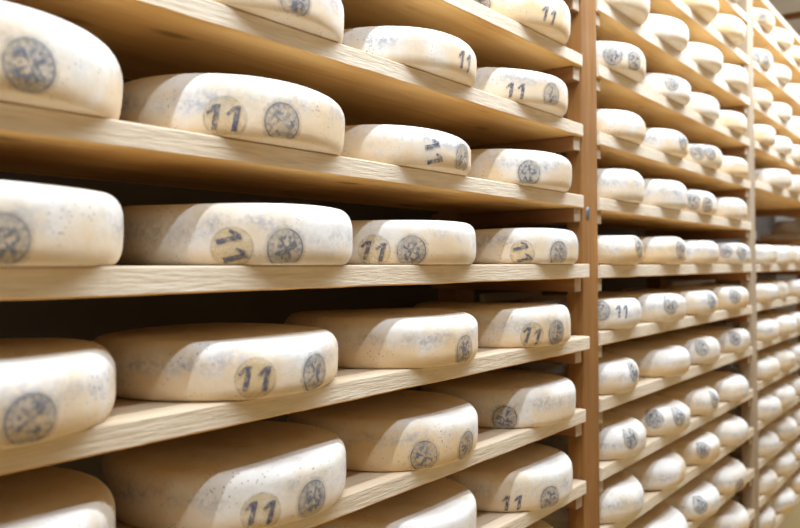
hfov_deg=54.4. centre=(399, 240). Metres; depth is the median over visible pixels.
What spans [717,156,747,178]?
cheese wheel
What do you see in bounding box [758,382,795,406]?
cheese wheel
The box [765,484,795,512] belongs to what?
cheese wheel
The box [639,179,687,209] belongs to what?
cheese wheel
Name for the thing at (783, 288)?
cheese wheel
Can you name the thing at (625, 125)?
cheese wheel
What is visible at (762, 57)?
cheese wheel
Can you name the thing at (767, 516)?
cheese wheel
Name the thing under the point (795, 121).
cheese wheel
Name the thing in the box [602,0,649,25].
cheese wheel
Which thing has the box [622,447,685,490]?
cheese wheel
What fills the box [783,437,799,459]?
cheese wheel
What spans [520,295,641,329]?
cheese wheel
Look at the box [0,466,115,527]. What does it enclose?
cheese wheel
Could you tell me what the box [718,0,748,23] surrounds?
shelf board
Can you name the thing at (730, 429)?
cheese wheel
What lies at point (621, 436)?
cheese wheel
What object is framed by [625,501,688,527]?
cheese wheel
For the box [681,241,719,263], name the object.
cheese wheel
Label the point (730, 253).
cheese wheel
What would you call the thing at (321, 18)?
cheese wheel
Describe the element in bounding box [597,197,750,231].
shelf board
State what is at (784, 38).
cheese wheel
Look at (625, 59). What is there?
cheese wheel
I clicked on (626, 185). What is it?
cheese wheel
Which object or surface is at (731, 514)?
cheese wheel
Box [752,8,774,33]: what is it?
cheese wheel
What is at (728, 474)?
cheese wheel
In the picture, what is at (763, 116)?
shelf board
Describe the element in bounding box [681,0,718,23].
cheese wheel
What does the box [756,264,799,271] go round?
shelf board
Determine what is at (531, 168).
cheese wheel
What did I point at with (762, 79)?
shelf board
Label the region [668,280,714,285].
batten
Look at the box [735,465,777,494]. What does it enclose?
cheese wheel
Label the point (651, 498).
shelf board
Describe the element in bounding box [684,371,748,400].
cheese wheel
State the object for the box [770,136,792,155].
cheese wheel
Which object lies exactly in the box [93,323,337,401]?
cheese wheel
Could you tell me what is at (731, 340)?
cheese wheel
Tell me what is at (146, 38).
shelf board
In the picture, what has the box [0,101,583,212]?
shelf board
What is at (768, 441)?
cheese wheel
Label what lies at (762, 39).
shelf board
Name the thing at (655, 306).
cheese wheel
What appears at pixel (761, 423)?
shelf board
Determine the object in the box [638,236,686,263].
cheese wheel
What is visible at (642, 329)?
shelf board
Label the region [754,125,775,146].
cheese wheel
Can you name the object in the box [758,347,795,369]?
cheese wheel
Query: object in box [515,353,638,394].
cheese wheel
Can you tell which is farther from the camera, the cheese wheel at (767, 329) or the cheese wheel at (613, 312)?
the cheese wheel at (767, 329)
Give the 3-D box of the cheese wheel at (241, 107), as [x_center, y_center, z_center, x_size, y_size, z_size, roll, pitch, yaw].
[-0.214,-0.139,0.947,0.291,0.069,0.290,-1,-2,37]
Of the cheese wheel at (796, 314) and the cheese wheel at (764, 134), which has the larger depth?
the cheese wheel at (796, 314)
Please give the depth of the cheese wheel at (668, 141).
1.89 m
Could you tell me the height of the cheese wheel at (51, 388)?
0.066 m
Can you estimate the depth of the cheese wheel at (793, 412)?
3.15 m
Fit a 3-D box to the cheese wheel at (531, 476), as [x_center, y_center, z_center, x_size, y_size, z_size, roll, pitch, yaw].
[0.173,0.430,1.449,0.301,0.067,0.298,-1,-2,37]
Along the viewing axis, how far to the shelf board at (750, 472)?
2.25 m
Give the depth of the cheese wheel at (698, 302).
2.07 m
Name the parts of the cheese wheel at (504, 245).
casein plate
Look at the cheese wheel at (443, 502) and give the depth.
1.11 m
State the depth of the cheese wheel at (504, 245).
1.33 m
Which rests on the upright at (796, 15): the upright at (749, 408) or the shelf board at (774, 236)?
the shelf board at (774, 236)
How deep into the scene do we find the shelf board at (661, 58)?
1.99 m
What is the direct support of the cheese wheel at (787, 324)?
on the shelf board at (760, 344)
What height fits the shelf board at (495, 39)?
0.025 m
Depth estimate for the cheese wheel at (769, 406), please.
2.65 m
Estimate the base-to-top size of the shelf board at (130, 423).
0.026 m
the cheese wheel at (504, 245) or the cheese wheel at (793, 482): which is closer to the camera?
the cheese wheel at (504, 245)
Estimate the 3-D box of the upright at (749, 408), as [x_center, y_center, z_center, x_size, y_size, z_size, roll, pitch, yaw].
[1.039,0.075,2.695,0.346,2.700,0.128,-1,-2,37]
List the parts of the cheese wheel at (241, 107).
casein plate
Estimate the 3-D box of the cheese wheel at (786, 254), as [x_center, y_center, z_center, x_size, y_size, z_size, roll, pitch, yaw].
[1.378,0.056,2.998,0.268,0.069,0.270,-1,-2,37]
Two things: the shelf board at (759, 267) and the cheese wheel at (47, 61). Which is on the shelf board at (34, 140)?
the cheese wheel at (47, 61)
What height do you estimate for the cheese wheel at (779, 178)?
0.061 m
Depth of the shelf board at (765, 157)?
2.99 m
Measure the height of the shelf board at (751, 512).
0.027 m
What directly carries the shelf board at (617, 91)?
on the upright at (582, 84)
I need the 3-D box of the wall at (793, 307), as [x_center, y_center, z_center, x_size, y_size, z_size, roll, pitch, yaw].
[3.755,0.094,4.240,3.120,2.750,0.100,-1,-2,37]
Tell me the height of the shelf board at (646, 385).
0.027 m
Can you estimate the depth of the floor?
4.08 m
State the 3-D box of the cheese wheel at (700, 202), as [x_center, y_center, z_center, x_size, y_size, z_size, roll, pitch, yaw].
[0.759,-0.102,2.222,0.272,0.064,0.272,-1,-2,37]
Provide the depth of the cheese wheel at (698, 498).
2.04 m
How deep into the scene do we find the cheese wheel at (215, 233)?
0.82 m
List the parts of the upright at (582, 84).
post, post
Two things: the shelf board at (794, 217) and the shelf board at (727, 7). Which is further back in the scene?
the shelf board at (794, 217)
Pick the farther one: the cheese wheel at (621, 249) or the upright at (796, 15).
the upright at (796, 15)
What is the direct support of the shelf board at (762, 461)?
on the upright at (749, 408)
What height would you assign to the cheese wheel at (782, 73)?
0.062 m
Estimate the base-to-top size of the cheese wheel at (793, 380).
0.065 m
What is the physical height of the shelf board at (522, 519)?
0.025 m
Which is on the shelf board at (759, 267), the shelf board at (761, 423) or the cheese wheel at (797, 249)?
the cheese wheel at (797, 249)
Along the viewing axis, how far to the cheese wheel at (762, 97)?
2.68 m
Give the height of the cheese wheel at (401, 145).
0.057 m
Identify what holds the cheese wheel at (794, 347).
on the shelf board at (761, 384)
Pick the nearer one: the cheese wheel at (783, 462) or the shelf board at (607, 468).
the shelf board at (607, 468)
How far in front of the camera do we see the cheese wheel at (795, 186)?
3.04 m
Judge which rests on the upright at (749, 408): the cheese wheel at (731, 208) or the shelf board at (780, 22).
the shelf board at (780, 22)
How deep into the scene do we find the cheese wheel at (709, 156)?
2.13 m
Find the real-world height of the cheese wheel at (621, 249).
0.065 m
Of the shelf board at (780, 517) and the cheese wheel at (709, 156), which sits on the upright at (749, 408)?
the shelf board at (780, 517)
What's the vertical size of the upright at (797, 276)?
2.700 m
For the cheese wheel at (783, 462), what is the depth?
2.89 m
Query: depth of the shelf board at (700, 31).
2.20 m
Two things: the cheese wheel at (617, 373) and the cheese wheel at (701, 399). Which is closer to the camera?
the cheese wheel at (617, 373)
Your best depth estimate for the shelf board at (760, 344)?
2.82 m
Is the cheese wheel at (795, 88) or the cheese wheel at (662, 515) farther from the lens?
the cheese wheel at (795, 88)
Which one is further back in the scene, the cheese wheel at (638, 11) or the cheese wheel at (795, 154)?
the cheese wheel at (795, 154)
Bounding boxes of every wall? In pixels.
[0,77,775,479]
[775,216,797,374]
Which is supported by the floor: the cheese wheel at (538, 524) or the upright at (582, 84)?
the upright at (582, 84)
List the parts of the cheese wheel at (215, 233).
casein plate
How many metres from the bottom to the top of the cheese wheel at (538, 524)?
0.070 m
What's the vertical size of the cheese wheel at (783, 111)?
0.063 m
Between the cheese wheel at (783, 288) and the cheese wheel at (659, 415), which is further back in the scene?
the cheese wheel at (783, 288)
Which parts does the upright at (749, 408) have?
post, post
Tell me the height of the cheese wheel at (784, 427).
0.068 m
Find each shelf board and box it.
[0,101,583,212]
[0,264,588,299]
[0,335,589,474]
[1,0,582,146]
[116,408,585,527]
[341,0,582,71]
[476,479,585,527]
[540,427,753,527]
[596,0,749,107]
[596,63,749,148]
[597,132,750,190]
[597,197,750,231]
[598,264,751,277]
[598,305,751,344]
[599,346,752,411]
[599,389,752,480]
[649,0,748,64]
[686,468,754,527]
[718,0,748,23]
[725,426,799,468]
[730,434,799,507]
[736,20,799,83]
[738,180,799,209]
[745,508,754,521]
[752,0,799,46]
[753,61,799,116]
[754,101,799,145]
[754,140,799,175]
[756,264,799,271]
[756,296,799,310]
[757,329,799,349]
[757,362,799,389]
[758,395,799,429]
[760,234,799,239]
[774,467,799,527]
[785,216,799,219]
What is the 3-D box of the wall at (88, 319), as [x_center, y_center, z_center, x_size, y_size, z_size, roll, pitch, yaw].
[0.257,0.040,2.322,0.100,2.750,9.000,-1,-2,37]
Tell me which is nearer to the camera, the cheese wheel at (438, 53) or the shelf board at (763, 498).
the cheese wheel at (438, 53)
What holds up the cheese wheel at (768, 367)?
on the shelf board at (761, 384)
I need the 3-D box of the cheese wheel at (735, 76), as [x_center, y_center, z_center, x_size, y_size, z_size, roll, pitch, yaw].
[0.954,-0.505,2.492,0.292,0.064,0.290,-1,-2,37]
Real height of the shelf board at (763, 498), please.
0.027 m
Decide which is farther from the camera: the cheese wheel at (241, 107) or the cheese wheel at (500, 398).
the cheese wheel at (500, 398)
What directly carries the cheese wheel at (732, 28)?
on the shelf board at (700, 31)
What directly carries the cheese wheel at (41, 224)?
on the shelf board at (16, 282)
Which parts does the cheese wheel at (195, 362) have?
casein plate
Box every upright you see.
[432,0,602,527]
[645,0,759,527]
[755,11,799,274]
[796,194,799,403]
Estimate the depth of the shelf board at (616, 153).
1.99 m
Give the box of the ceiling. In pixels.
[768,0,799,36]
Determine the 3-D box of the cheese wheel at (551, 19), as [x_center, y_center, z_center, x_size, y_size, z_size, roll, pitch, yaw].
[0.172,-0.401,1.463,0.292,0.068,0.290,-1,-2,37]
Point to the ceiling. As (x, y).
(782, 6)
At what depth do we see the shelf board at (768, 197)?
3.11 m
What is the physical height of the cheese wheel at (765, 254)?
0.068 m
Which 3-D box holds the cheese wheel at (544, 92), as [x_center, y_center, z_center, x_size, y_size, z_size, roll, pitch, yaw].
[0.166,-0.262,1.450,0.288,0.063,0.291,-1,-2,37]
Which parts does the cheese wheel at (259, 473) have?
casein plate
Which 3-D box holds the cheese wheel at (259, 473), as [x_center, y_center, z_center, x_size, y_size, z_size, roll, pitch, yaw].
[-0.211,0.278,0.952,0.289,0.066,0.289,-1,-2,37]
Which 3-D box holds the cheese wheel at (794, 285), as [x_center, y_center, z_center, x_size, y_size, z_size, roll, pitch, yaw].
[1.560,0.196,3.252,0.272,0.067,0.272,-1,-2,37]
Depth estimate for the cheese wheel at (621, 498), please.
1.62 m
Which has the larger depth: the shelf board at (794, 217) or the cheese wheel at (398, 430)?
the shelf board at (794, 217)
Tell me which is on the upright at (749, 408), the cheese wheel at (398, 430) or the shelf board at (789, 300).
the shelf board at (789, 300)
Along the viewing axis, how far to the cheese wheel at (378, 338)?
1.05 m
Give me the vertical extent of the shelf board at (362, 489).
0.025 m
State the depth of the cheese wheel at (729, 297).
2.33 m
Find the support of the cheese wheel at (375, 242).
on the shelf board at (16, 282)
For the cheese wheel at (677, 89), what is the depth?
1.92 m
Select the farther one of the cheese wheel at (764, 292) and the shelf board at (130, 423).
the cheese wheel at (764, 292)
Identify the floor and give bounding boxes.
[777,500,799,527]
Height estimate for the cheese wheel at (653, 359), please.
0.066 m
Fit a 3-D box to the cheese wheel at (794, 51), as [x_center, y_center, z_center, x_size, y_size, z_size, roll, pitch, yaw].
[1.563,-0.762,3.283,0.283,0.060,0.282,-1,-2,37]
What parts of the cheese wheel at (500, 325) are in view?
casein plate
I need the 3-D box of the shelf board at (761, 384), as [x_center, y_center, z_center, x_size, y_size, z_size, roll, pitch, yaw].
[1.463,0.506,3.178,0.282,0.027,1.224,-1,-2,37]
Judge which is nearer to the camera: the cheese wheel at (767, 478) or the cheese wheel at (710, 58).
the cheese wheel at (710, 58)
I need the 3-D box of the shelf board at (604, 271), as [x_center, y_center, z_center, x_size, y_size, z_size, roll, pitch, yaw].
[0.670,0.080,2.154,0.283,0.027,1.231,-1,-2,37]
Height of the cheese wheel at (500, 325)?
0.066 m
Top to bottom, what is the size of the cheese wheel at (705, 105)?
0.063 m
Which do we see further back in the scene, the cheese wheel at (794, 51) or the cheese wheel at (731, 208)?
the cheese wheel at (794, 51)
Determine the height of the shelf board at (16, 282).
0.027 m
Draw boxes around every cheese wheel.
[0,0,122,119]
[0,180,123,265]
[0,338,115,449]
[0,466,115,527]
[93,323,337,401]
[100,420,345,527]
[115,203,352,264]
[119,73,344,155]
[211,0,343,43]
[285,308,477,368]
[287,390,477,471]
[313,477,476,527]
[340,124,470,175]
[342,26,476,86]
[344,220,475,264]
[414,302,570,347]
[421,369,575,427]
[444,443,572,511]
[467,149,571,191]
[472,67,567,116]
[472,228,577,263]
[474,0,570,44]
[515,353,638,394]
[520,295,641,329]
[526,520,552,527]
[532,411,646,459]
[545,470,643,523]
[562,109,645,144]
[564,41,645,82]
[566,169,644,203]
[598,235,643,264]
[598,291,685,321]
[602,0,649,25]
[602,341,689,376]
[605,394,690,435]
[620,288,717,314]
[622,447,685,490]
[624,332,719,364]
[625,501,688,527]
[638,73,690,105]
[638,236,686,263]
[639,128,687,158]
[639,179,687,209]
[641,14,688,52]
[650,381,718,415]
[659,285,748,309]
[662,477,719,519]
[664,428,720,464]
[666,325,750,352]
[680,190,716,214]
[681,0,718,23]
[681,42,722,74]
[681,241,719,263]
[683,144,722,169]
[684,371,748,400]
[685,92,719,120]
[696,456,746,493]
[697,499,749,527]
[698,412,747,445]
[699,282,777,302]
[700,318,779,340]
[709,14,744,45]
[711,198,746,219]
[711,354,779,379]
[715,64,747,91]
[715,110,746,134]
[715,243,750,263]
[716,280,788,298]
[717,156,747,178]
[726,392,781,419]
[727,429,778,456]
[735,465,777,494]
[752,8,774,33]
[753,48,772,70]
[753,88,772,109]
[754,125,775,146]
[754,169,791,188]
[755,245,777,263]
[757,279,799,295]
[757,310,799,328]
[757,314,796,334]
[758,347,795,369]
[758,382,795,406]
[759,503,775,527]
[762,415,797,439]
[765,449,795,475]
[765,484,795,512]
[768,63,790,85]
[768,102,791,121]
[768,341,799,361]
[769,27,792,50]
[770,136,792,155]
[770,220,799,234]
[774,246,796,263]
[775,374,799,394]
[781,403,799,425]
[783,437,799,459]
[784,175,799,193]
[784,468,799,492]
[785,84,799,97]
[786,46,799,64]
[786,145,799,162]
[787,117,799,130]
[793,247,799,263]
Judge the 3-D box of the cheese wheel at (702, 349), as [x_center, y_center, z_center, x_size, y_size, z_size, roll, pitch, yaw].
[0.767,0.304,2.212,0.268,0.069,0.268,-1,-2,37]
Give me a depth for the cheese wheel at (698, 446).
2.07 m
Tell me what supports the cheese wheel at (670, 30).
on the shelf board at (661, 58)
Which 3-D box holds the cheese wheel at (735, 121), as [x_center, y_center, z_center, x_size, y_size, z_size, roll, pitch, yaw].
[0.967,-0.368,2.494,0.268,0.061,0.269,-1,-2,37]
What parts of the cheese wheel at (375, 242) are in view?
casein plate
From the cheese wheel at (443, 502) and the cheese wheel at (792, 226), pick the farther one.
the cheese wheel at (792, 226)

